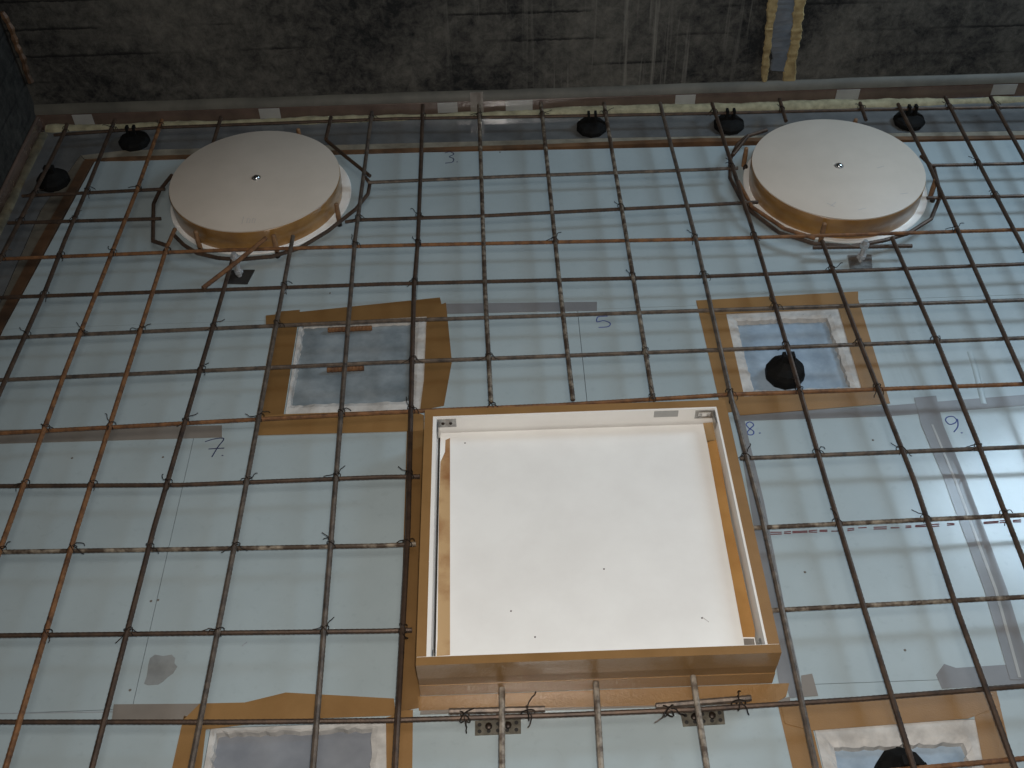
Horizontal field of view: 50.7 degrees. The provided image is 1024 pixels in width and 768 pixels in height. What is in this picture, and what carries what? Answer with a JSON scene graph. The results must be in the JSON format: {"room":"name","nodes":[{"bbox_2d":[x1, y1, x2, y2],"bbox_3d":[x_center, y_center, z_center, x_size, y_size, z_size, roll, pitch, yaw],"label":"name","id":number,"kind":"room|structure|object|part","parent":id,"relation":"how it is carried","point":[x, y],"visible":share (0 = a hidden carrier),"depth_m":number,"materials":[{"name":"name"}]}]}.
{"room":"construction site","nodes":[
{"label":"construction site","id":0,"kind":"room"},
{"bbox_2d":[0,18,35,188],"bbox_3d":[-1.296,-0.246,1.107,0.200,1.922,2.955,-2,47,0],"label":"wall","id":1,"kind":"structure","parent":0,"point":[17,114],"depth_m":2.63,"materials":[{"name":"concrete"}]},
{"bbox_2d":[0,116,43,212],"bbox_3d":[-1.174,0.398,1.780,0.009,0.056,2.939,-2,47,0],"label":"baseboard","id":2,"kind":"structure","parent":1,"relation":"attached to","point":[37,127],"depth_m":2.65,"materials":[{"name":"wood"}]},
{"bbox_2d":[0,0,1023,104],"bbox_3d":[0.397,-1.446,2.199,3.680,1.922,0.212,-2,47,0],"label":"wall","id":3,"kind":"structure","parent":0,"point":[66,51],"depth_m":2.68,"materials":[{"name":"concrete"}]},
{"bbox_2d":[72,114,94,124],"bbox_3d":[-1.104,-0.681,2.781,0.050,0.030,0.001,-2,47,0],"label":"tape patch","id":4,"kind":"object","parent":3,"relation":"attached to","point":[83,119],"visible":1,"depth_m":2.78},
{"bbox_2d":[258,108,280,118],"bbox_3d":[-0.625,-0.697,2.784,0.053,0.030,0.001,-2,47,0],"label":"tape patch","id":5,"kind":"object","parent":3,"relation":"attached to","point":[265,113],"visible":1,"depth_m":2.78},
{"bbox_2d":[437,102,457,112],"bbox_3d":[-0.166,-0.713,2.787,0.051,0.030,0.001,-2,47,0],"label":"tape patch","id":6,"kind":"object","parent":3,"relation":"attached to","point":[451,107],"visible":1,"depth_m":2.79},
{"bbox_2d":[470,92,483,111],"bbox_3d":[-0.091,-0.725,2.777,0.033,0.059,0.002,-2,47,0],"label":"tape patch","id":7,"kind":"object","parent":3,"relation":"attached to","point":[476,98],"visible":0.93,"depth_m":2.77,"materials":[{"name":"beige paper"}]},
{"bbox_2d":[506,100,532,110],"bbox_3d":[0.018,-0.720,2.789,0.069,0.030,0.001,-2,47,0],"label":"tape patch","id":8,"kind":"object","parent":3,"relation":"attached to","point":[511,105],"visible":1,"depth_m":2.79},
{"bbox_2d":[34,72,1023,114],"bbox_3d":[0.516,-0.762,2.777,3.480,0.022,0.016,-2,47,0],"label":"trim","id":9,"kind":"structure","parent":3,"relation":"attached to","point":[997,78],"depth_m":2.77,"materials":[{"name":"grey metal"}]},
{"bbox_2d":[36,83,1023,129],"bbox_3d":[0.517,-0.735,2.806,3.480,0.058,0.016,-2,47,0],"label":"baseboard","id":10,"kind":"structure","parent":3,"relation":"attached to","point":[977,90],"depth_m":2.79,"materials":[{"name":"brown wood"}]},
{"bbox_2d":[675,94,695,103],"bbox_3d":[0.448,-0.734,2.791,0.052,0.030,0.001,-2,47,0],"label":"tape patch","id":11,"kind":"object","parent":3,"relation":"attached to","point":[680,99],"visible":1,"depth_m":2.79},
{"bbox_2d":[761,0,805,81],"bbox_3d":[0.673,-0.876,2.672,0.110,0.308,0.005,-2,47,0],"label":"joint","id":12,"kind":"object","parent":3,"relation":"attached to","point":[783,27],"visible":1,"depth_m":2.69,"materials":[{"name":"stone"}]},
{"bbox_2d":[835,89,859,99],"bbox_3d":[0.868,-0.749,2.794,0.060,0.030,0.001,-2,47,0],"label":"tape patch","id":13,"kind":"object","parent":3,"relation":"attached to","point":[853,94],"visible":1,"depth_m":2.79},
{"bbox_2d":[990,84,1017,94],"bbox_3d":[1.274,-0.763,2.797,0.063,0.030,0.001,-2,47,0],"label":"tape patch","id":14,"kind":"object","parent":3,"relation":"attached to","point":[1002,89],"visible":1,"depth_m":2.80,"materials":[{"name":"grey plastic"}]},
{"bbox_3d":[0.460,0.344,1.950,3.680,0.178,3.155,-2,47,0],"label":"floor","id":15,"kind":"structure","parent":0,"visible":0},
{"bbox_2d":[0,156,83,311],"bbox_3d":[-1.086,0.201,1.988,0.049,0.022,2.104,-1,47,1],"label":"strip","id":16,"kind":"object","parent":15,"relation":"on","point":[50,207],"visible":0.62,"depth_m":2.50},
{"bbox_2d":[0,160,93,335],"bbox_3d":[-1.066,0.208,1.978,0.051,0.025,2.081,-1,47,1],"label":"batten","id":17,"kind":"object","parent":15,"relation":"on","point":[63,207],"visible":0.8,"depth_m":2.46,"materials":[{"name":"brown wood"}]},
{"bbox_2d":[0,425,221,712],"bbox_3d":[-0.802,0.303,1.883,0.518,0.023,0.590,-2,47,0],"label":"sheet","id":18,"kind":"object","parent":15,"relation":"on","point":[97,593],"depth_m":1.87,"materials":[{"name":"plastic"}]},
{"bbox_3d":[-0.806,0.098,2.062,0.510,0.001,0.036,-1,47,0],"label":"tape strip","id":19,"kind":"part","parent":18,"relation":"part of","materials":[{"name":"plastic"}]},
{"bbox_2d":[4,153,423,328],"bbox_3d":[-0.645,-0.341,2.488,0.866,0.023,0.600,-2,47,0],"label":"sheet","id":20,"kind":"object","parent":15,"relation":"on","point":[385,264],"visible":0.68,"depth_m":2.40,"materials":[{"name":"plastic"}]},
{"bbox_2d":[228,252,254,283],"bbox_3d":[-0.597,-0.258,2.347,0.054,0.067,0.047,1,47,3],"label":"bolt","id":21,"kind":"object","parent":20,"relation":"on","point":[238,275],"visible":0.83,"depth_m":2.36,"materials":[{"name":"metal"}]},
{"bbox_3d":[-0.598,-0.259,2.346,0.011,0.064,0.011,-2,47,0],"label":"threaded rod","id":22,"kind":"part","parent":21,"relation":"part of","materials":[{"name":"metal"}]},
{"bbox_3d":[-0.596,-0.235,2.370,0.054,0.003,0.047,1,47,3],"label":"foot plate","id":23,"kind":"part","parent":21,"relation":"part of","materials":[{"name":"black metal"}]},
{"bbox_2d":[169,128,350,258],"bbox_3d":[-0.595,-0.460,2.539,0.426,0.067,0.440,-2,47,0],"label":"round former","id":24,"kind":"object","parent":20,"relation":"on","point":[235,191],"visible":0.91,"depth_m":2.49,"materials":[{"name":"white wood"}]},
{"bbox_2d":[172,692,401,767],"bbox_3d":[-0.331,0.605,1.585,0.349,0.024,0.319,-2,47,0],"label":"taped window opening","id":25,"kind":"object","parent":15,"relation":"on","point":[358,745],"visible":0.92,"depth_m":1.65,"materials":[{"name":"wood"}]},
{"bbox_2d":[0,311,586,429],"bbox_3d":[-0.463,-0.019,2.179,1.211,0.022,0.300,-2,47,0],"label":"sheet","id":26,"kind":"object","parent":15,"relation":"on","point":[82,402],"visible":0.48,"depth_m":2.17,"materials":[{"name":"plastic"}]},
{"bbox_2d":[257,297,451,434],"bbox_3d":[-0.318,-0.035,2.189,0.395,0.024,0.377,-2,47,0],"label":"taped window opening","id":27,"kind":"object","parent":15,"relation":"on","point":[377,387],"visible":0.7,"depth_m":2.18,"materials":[{"name":"brown paper"}]},
{"bbox_2d":[327,365,363,372],"bbox_3d":[-0.337,-0.030,2.184,0.075,0.012,0.012,-3,47,-1],"label":"bar offcut","id":28,"kind":"object","parent":27,"relation":"in","point":[349,368],"visible":0.8,"depth_m":2.18,"materials":[{"name":"brown metal"}]},
{"bbox_2d":[328,325,371,332],"bbox_3d":[-0.340,-0.115,2.265,0.092,0.012,0.012,-3,47,-1],"label":"bar offcut","id":29,"kind":"object","parent":27,"relation":"in","point":[352,328],"visible":0.87,"depth_m":2.26,"materials":[{"name":"brown metal"}]},
{"bbox_2d":[134,428,778,710],"bbox_3d":[-0.087,0.293,1.873,1.020,0.024,0.594,-2,47,0],"label":"sheet","id":30,"kind":"object","parent":15,"relation":"on","point":[269,589],"depth_m":1.84,"materials":[{"name":"plastic"}]},
{"bbox_3d":[-0.170,0.295,1.859,0.035,0.001,0.575,-3,47,-1],"label":"tape strip","id":31,"kind":"part","parent":30,"relation":"part of","materials":[{"name":"plastic"}]},
{"bbox_2d":[416,400,781,695],"bbox_3d":[0.123,0.257,1.821,0.546,0.094,0.514,-2,47,0],"label":"square former","id":32,"kind":"object","parent":30,"relation":"on","point":[563,547],"visible":1,"depth_m":1.78,"materials":[{"name":"wood"}]},
{"bbox_3d":[0.123,0.259,1.819,0.495,0.017,0.475,-2,47,0],"label":"panel","id":33,"kind":"part","parent":32,"relation":"part of","materials":[{"name":"white wood"}]},
{"bbox_2d":[0,674,1023,767],"bbox_3d":[0.532,0.684,1.487,3.164,0.024,0.619,-2,47,0],"label":"sheet","id":34,"kind":"object","parent":15,"relation":"on","point":[757,739],"depth_m":1.63,"materials":[{"name":"plastic"}]},
{"bbox_3d":[-0.516,0.506,1.668,0.206,0.001,0.026,-1,47,1],"label":"tape strip","id":35,"kind":"part","parent":34,"relation":"part of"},
{"bbox_3d":[-0.165,0.553,1.615,0.036,0.001,0.140,-2,47,0],"label":"tape strip","id":36,"kind":"part","parent":34,"relation":"part of","materials":[{"name":"brown paper"}]},
{"bbox_2d":[475,719,520,735],"bbox_3d":[-0.021,0.519,1.639,0.070,0.007,0.025,-2,47,0],"label":"steel plate","id":37,"kind":"object","parent":34,"relation":"on","point":[512,726],"visible":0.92,"depth_m":1.64,"materials":[{"name":"metal"}]},
{"bbox_2d":[418,683,789,714],"bbox_3d":[0.141,0.487,1.668,0.575,0.002,0.032,-2,47,0],"label":"tape","id":38,"kind":"object","parent":34,"relation":"on","point":[640,697],"visible":0.82,"depth_m":1.67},
{"bbox_2d":[681,710,724,726],"bbox_3d":[0.290,0.506,1.643,0.066,0.007,0.028,-2,47,0],"label":"steel plate","id":39,"kind":"object","parent":34,"relation":"on","point":[710,717],"visible":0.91,"depth_m":1.64,"materials":[{"name":"metal"}]},
{"bbox_3d":[0.416,0.477,1.670,0.017,0.002,0.039,15,49,15],"label":"tape strip","id":40,"kind":"part","parent":34,"relation":"part of","materials":[{"name":"brown paper"}]},
{"bbox_3d":[0.459,0.468,1.678,0.025,0.002,0.038,-2,47,0],"label":"tape strip","id":41,"kind":"part","parent":34,"relation":"part of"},
{"bbox_2d":[0,96,1023,302],"bbox_3d":[0.508,0.098,2.044,3.366,0.021,2.237,-2,47,0],"label":"film","id":42,"kind":"object","parent":15,"relation":"on","point":[72,147],"visible":0.5,"depth_m":2.74,"materials":[{"name":"plastic"}]},
{"bbox_2d":[0,132,47,234],"bbox_3d":[-1.172,0.121,2.045,0.025,0.009,2.105,-2,47,0],"label":"bead","id":43,"kind":"object","parent":42,"relation":"on","point":[11,201],"visible":1,"depth_m":2.63},
{"bbox_2d":[36,165,70,192],"bbox_3d":[-1.112,-0.504,2.607,0.076,0.050,0.078,-2,47,0],"label":"spacer","id":44,"kind":"object","parent":42,"relation":"on","point":[55,179],"visible":0.89,"depth_m":2.60,"materials":[{"name":"black plastic"}]},
{"bbox_2d":[118,124,149,151],"bbox_3d":[-0.955,-0.626,2.717,0.076,0.052,0.078,-2,47,0],"label":"spacer","id":45,"kind":"object","parent":42,"relation":"on","point":[133,140],"visible":0.97,"depth_m":2.71,"materials":[{"name":"black plastic"}]},
{"bbox_2d":[0,95,1023,767],"bbox_3d":[0.189,-0.008,2.074,2.837,0.036,2.043,-2,47,0],"label":"mat","id":46,"kind":"object","parent":45,"relation":"on","point":[530,712],"visible":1,"depth_m":2.09,"materials":[{"name":"metal"}]},
{"bbox_2d":[45,96,1023,132],"bbox_3d":[0.478,-0.716,2.790,3.360,0.015,0.041,-2,47,0],"label":"bead","id":47,"kind":"object","parent":42,"relation":"on","point":[885,102],"visible":0.8,"depth_m":2.78},
{"bbox_2d":[577,110,605,137],"bbox_3d":[0.201,-0.662,2.721,0.076,0.052,0.078,-2,47,0],"label":"spacer","id":48,"kind":"object","parent":42,"relation":"on","point":[591,127],"visible":0.95,"depth_m":2.71,"materials":[{"name":"black plastic"}]},
{"bbox_2d":[714,108,743,134],"bbox_3d":[0.548,-0.668,2.718,0.076,0.052,0.078,-2,47,0],"label":"spacer","id":49,"kind":"object","parent":42,"relation":"on","point":[733,124],"visible":0.86,"depth_m":2.71,"materials":[{"name":"black plastic"}]},
{"bbox_2d":[893,104,924,130],"bbox_3d":[1.002,-0.677,2.714,0.076,0.052,0.078,-2,47,0],"label":"spacer","id":50,"kind":"object","parent":42,"relation":"on","point":[917,121],"visible":0.8,"depth_m":2.71,"materials":[{"name":"black plastic"}]},
{"bbox_2d":[81,131,1023,159],"bbox_3d":[0.542,-0.603,2.706,3.242,0.022,0.038,-1,47,0],"label":"strip","id":51,"kind":"object","parent":15,"relation":"on","point":[124,153],"visible":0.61,"depth_m":2.70,"materials":[{"name":"brown wood"}]},
{"bbox_2d":[85,135,1023,161],"bbox_3d":[0.550,-0.594,2.695,3.227,0.025,0.038,-1,47,0],"label":"batten","id":52,"kind":"object","parent":15,"relation":"on","point":[689,142],"visible":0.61,"depth_m":2.69,"materials":[{"name":"brown wood"}]},
{"bbox_2d":[417,140,1023,313],"bbox_3d":[0.930,-0.389,2.492,2.282,0.023,0.602,-2,47,0],"label":"sheet","id":53,"kind":"object","parent":15,"relation":"on","point":[527,194],"depth_m":2.44,"materials":[{"name":"plastic"}]},
{"bbox_3d":[0.014,-0.161,2.286,0.334,0.001,0.031,-1,47,1],"label":"tape strip","id":54,"kind":"part","parent":53,"relation":"part of","materials":[{"name":"grey plastic"}]},
{"bbox_2d":[741,118,935,242],"bbox_3d":[0.764,-0.488,2.530,0.432,0.067,0.435,-2,47,0],"label":"round former","id":55,"kind":"object","parent":53,"relation":"on","point":[818,176],"visible":0.94,"depth_m":2.48,"materials":[{"name":"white wood"}]},
{"bbox_2d":[848,239,871,268],"bbox_3d":[0.763,-0.287,2.345,0.054,0.060,0.047,1,47,3],"label":"bracket","id":56,"kind":"object","parent":53,"relation":"on","point":[862,260],"visible":1,"depth_m":2.35,"materials":[{"name":"metal"}]},
{"bbox_3d":[0.764,-0.268,2.365,0.054,0.003,0.047,1,47,3],"label":"foot plate","id":57,"kind":"part","parent":56,"relation":"part of","materials":[{"name":"grey metal"}]},
{"bbox_3d":[0.762,-0.289,2.344,0.011,0.057,0.011,-2,47,0],"label":"threaded rod","id":58,"kind":"part","parent":56,"relation":"part of","materials":[{"name":"metal"}]},
{"bbox_2d":[696,291,889,414],"bbox_3d":[0.569,-0.060,2.190,0.347,0.024,0.340,-2,47,0],"label":"taped window opening","id":59,"kind":"object","parent":15,"relation":"on","point":[835,367],"visible":0.82,"depth_m":2.20,"materials":[{"name":"brown paper"}]},
{"bbox_2d":[765,351,804,389],"bbox_3d":[0.541,-0.036,2.131,0.076,0.064,0.078,-2,47,0],"label":"spacer","id":60,"kind":"object","parent":59,"relation":"in","point":[778,372],"visible":0.82,"depth_m":2.12,"materials":[{"name":"black plastic"}]},
{"bbox_2d":[578,295,1023,407],"bbox_3d":[1.113,-0.072,2.187,1.941,0.023,0.305,-2,47,0],"label":"sheet","id":61,"kind":"object","parent":15,"relation":"on","point":[605,377],"visible":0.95,"depth_m":2.18,"materials":[{"name":"blue"}]},
{"bbox_2d":[728,396,1023,697],"bbox_3d":[0.623,0.261,1.885,0.432,0.024,0.618,-2,47,0],"label":"sheet","id":62,"kind":"object","parent":15,"relation":"on","point":[896,561],"depth_m":1.84,"materials":[{"name":"blue"}]},
{"bbox_3d":[0.439,0.261,1.875,0.034,0.001,0.613,0,47,2],"label":"tape strip","id":63,"kind":"part","parent":62,"relation":"part of","materials":[{"name":"plastic"}]},
{"bbox_2d":[744,395,1023,420],"bbox_3d":[0.750,0.048,2.069,0.627,0.001,0.031,-4,47,-2],"label":"tape strip","id":64,"kind":"object","parent":62,"relation":"on","point":[1015,400],"visible":0.87,"depth_m":2.07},
{"bbox_3d":[0.796,0.241,1.884,0.048,0.001,0.601,-1,47,1],"label":"tape strip","id":65,"kind":"part","parent":62,"relation":"part of","materials":[{"name":"plastic"}]},
{"bbox_3d":[0.754,0.453,1.685,0.184,0.001,0.042,-2,47,0],"label":"tape strip","id":66,"kind":"part","parent":62,"relation":"part of","materials":[{"name":"grey plastic"}]},
{"bbox_2d":[778,691,1010,767],"bbox_3d":[0.582,0.589,1.576,0.340,0.024,0.296,-2,47,0],"label":"taped window opening","id":67,"kind":"object","parent":15,"relation":"on","point":[849,734],"visible":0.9,"depth_m":1.62,"materials":[{"name":"brown paper"}]},
{"bbox_2d":[874,747,926,767],"bbox_3d":[0.571,0.559,1.567,0.076,0.064,0.078,-2,47,0],"label":"spacer","id":68,"kind":"object","parent":67,"relation":"in","point":[895,757],"visible":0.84,"depth_m":1.57,"materials":[{"name":"black plastic"}]},
{"bbox_2d":[940,406,1023,643],"bbox_3d":[1.450,0.233,1.891,1.293,0.023,0.572,-2,47,0],"label":"sheet","id":69,"kind":"object","parent":15,"relation":"on","point":[1003,426],"visible":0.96,"depth_m":1.96,"materials":[{"name":"blue"}]}
]}

